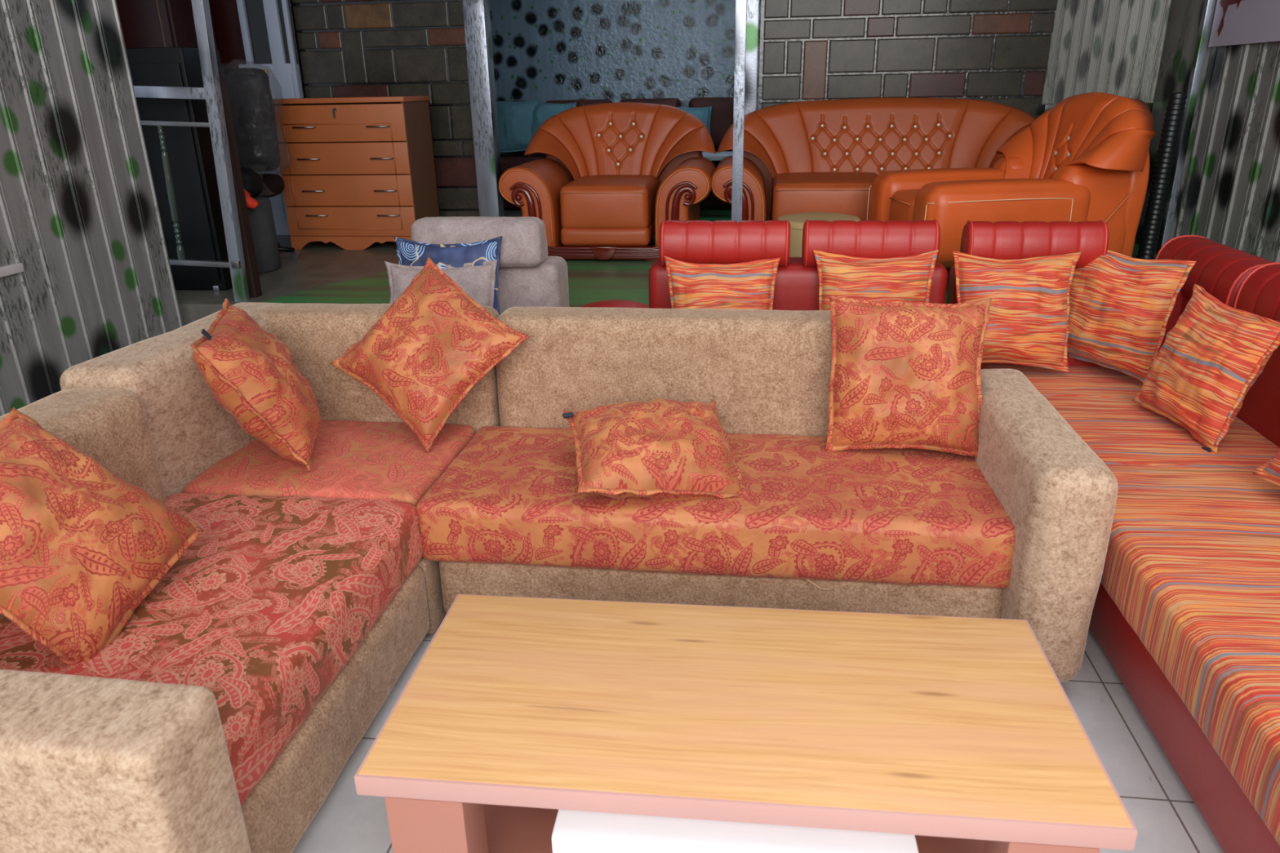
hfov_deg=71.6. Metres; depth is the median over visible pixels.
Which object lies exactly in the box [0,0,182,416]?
wall
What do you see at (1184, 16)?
metal frame
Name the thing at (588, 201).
seat cushion
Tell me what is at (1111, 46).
wall
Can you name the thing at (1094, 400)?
seat cushion
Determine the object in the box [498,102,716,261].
leather armchair
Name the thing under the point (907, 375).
throw pillow
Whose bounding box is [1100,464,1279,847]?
seat cushion
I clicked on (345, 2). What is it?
wall
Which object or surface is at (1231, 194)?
wall
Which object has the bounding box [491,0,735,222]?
window
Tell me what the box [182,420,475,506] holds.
seat cushion
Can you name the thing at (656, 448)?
throw pillow
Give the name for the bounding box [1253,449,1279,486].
throw pillow
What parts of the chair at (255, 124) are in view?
backrest, seat, arm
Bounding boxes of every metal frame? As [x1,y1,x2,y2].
[133,0,249,302]
[1134,0,1217,251]
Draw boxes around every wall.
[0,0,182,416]
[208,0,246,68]
[289,0,761,110]
[291,0,479,210]
[758,0,1053,115]
[1041,0,1171,103]
[1173,40,1279,262]
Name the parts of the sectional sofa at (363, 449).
backrest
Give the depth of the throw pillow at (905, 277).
3.31 m
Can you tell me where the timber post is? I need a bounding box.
[217,67,262,297]
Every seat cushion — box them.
[0,493,422,807]
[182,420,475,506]
[415,426,1014,588]
[560,174,660,228]
[771,171,878,220]
[888,189,919,222]
[985,364,1279,464]
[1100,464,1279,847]
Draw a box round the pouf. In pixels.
[777,212,860,257]
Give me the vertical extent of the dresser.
0.925 m
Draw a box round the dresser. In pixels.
[271,95,439,249]
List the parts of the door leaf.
handle plate, panel, pane, panel moulding, panel moulding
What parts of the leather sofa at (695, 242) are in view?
armrest, backrest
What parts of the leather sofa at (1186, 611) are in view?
backrest, backrest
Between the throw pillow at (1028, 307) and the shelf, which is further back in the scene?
the throw pillow at (1028, 307)
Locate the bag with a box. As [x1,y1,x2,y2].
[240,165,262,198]
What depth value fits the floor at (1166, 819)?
2.03 m
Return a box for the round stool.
[247,196,281,273]
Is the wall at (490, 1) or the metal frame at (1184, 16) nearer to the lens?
the metal frame at (1184, 16)
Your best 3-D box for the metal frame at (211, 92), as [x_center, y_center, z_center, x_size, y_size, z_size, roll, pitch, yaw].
[-2.300,-1.737,3.993,0.882,2.381,0.065,2,21,7]
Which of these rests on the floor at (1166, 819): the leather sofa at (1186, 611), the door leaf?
the leather sofa at (1186, 611)
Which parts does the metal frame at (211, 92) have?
rail, rail, rail, post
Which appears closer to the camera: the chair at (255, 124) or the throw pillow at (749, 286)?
the throw pillow at (749, 286)
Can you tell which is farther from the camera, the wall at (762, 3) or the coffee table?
the wall at (762, 3)
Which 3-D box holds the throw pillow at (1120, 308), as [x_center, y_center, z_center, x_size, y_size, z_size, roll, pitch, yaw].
[1.764,-0.430,3.307,0.185,0.466,0.472,-15,25,-32]
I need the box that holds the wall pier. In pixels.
[292,0,479,217]
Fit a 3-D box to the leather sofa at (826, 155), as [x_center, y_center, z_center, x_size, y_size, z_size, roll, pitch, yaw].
[1.470,-1.515,5.345,2.046,0.864,0.962,2,21,7]
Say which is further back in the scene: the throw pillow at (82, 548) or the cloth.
the cloth
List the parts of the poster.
printed leg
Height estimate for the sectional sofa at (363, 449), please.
0.818 m
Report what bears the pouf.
on the floor at (322, 272)
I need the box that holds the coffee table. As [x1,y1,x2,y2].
[354,594,1137,852]
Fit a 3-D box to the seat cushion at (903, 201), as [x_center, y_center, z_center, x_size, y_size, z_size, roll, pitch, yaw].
[1.636,-1.040,4.436,0.722,0.291,0.307,-3,21,-5]
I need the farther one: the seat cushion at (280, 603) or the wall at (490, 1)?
the wall at (490, 1)
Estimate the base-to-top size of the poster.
0.750 m
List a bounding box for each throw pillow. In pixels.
[0,404,204,666]
[191,298,319,474]
[327,255,530,452]
[383,257,496,306]
[393,234,502,315]
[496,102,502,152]
[560,397,752,499]
[662,256,782,310]
[813,249,935,311]
[822,294,990,455]
[953,250,1080,373]
[1066,251,1196,383]
[1129,286,1279,453]
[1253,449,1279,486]
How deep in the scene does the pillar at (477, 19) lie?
5.94 m
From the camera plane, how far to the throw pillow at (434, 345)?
2.80 m
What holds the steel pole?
on the floor at (322, 272)
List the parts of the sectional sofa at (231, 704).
backrest, armrest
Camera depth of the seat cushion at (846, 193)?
5.03 m
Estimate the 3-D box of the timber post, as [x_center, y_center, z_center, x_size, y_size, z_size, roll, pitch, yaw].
[-1.956,-1.157,4.290,0.055,1.070,0.060,2,21,7]
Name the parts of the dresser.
moulding, moulding, panel, moulding, moulding, handle, handle, handle, handle, moulding, drawer, drawer, drawer, moulding, drawer, panel, handle, handle, handle, handle, moulding, moulding, moulding, moulding, panel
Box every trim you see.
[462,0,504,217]
[744,0,759,115]
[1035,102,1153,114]
[1156,0,1215,253]
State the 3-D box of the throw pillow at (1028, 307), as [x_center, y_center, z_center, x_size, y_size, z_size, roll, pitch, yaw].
[1.393,-0.426,3.325,0.453,0.443,0.210,1,21,6]
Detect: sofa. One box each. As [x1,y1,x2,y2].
[0,387,429,852]
[60,302,501,634]
[415,306,1119,680]
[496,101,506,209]
[580,219,947,311]
[711,97,1035,221]
[946,220,1279,852]
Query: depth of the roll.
4.69 m
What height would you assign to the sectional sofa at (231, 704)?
0.781 m
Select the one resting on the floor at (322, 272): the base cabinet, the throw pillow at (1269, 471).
the base cabinet
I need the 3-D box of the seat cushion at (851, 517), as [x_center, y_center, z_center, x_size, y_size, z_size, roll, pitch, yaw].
[0.212,0.211,2.661,1.614,0.210,0.649,2,21,7]
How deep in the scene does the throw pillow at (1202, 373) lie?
2.69 m
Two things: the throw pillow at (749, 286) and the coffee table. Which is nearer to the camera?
the coffee table
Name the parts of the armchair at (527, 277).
backrest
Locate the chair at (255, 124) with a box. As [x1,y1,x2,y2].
[222,67,299,259]
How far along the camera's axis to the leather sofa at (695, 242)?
3.41 m
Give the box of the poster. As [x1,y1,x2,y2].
[1208,0,1279,47]
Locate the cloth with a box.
[244,188,259,208]
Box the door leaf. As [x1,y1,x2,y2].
[235,0,303,235]
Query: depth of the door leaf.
5.97 m
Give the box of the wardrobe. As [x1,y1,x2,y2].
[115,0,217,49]
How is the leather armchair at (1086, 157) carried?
on the floor at (322, 272)
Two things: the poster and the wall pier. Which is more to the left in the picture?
the wall pier
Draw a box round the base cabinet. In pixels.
[125,46,232,291]
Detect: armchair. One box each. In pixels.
[411,216,568,315]
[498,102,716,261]
[866,92,1156,268]
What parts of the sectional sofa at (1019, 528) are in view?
backrest, armrest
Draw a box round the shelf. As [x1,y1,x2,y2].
[483,804,986,852]
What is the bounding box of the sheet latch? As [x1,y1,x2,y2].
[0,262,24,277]
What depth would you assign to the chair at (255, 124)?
5.17 m
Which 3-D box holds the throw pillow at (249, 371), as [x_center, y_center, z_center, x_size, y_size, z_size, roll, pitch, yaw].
[-1.143,-0.128,2.693,0.300,0.446,0.465,-7,22,-15]
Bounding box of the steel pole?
[731,0,746,221]
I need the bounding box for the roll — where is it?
[1136,92,1187,259]
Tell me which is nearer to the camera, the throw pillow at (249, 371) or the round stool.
the throw pillow at (249, 371)
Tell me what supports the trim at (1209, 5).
attached to the wall at (1231, 194)
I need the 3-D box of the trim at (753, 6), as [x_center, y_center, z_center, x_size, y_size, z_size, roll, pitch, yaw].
[0.706,-2.420,5.670,0.100,2.350,0.120,2,21,7]
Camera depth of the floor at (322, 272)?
4.76 m
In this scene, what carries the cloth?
hanging from the round stool
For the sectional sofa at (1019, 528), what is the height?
0.814 m
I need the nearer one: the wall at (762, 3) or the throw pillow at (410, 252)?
the throw pillow at (410, 252)
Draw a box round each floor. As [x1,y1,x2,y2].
[175,209,1157,325]
[292,612,1224,852]

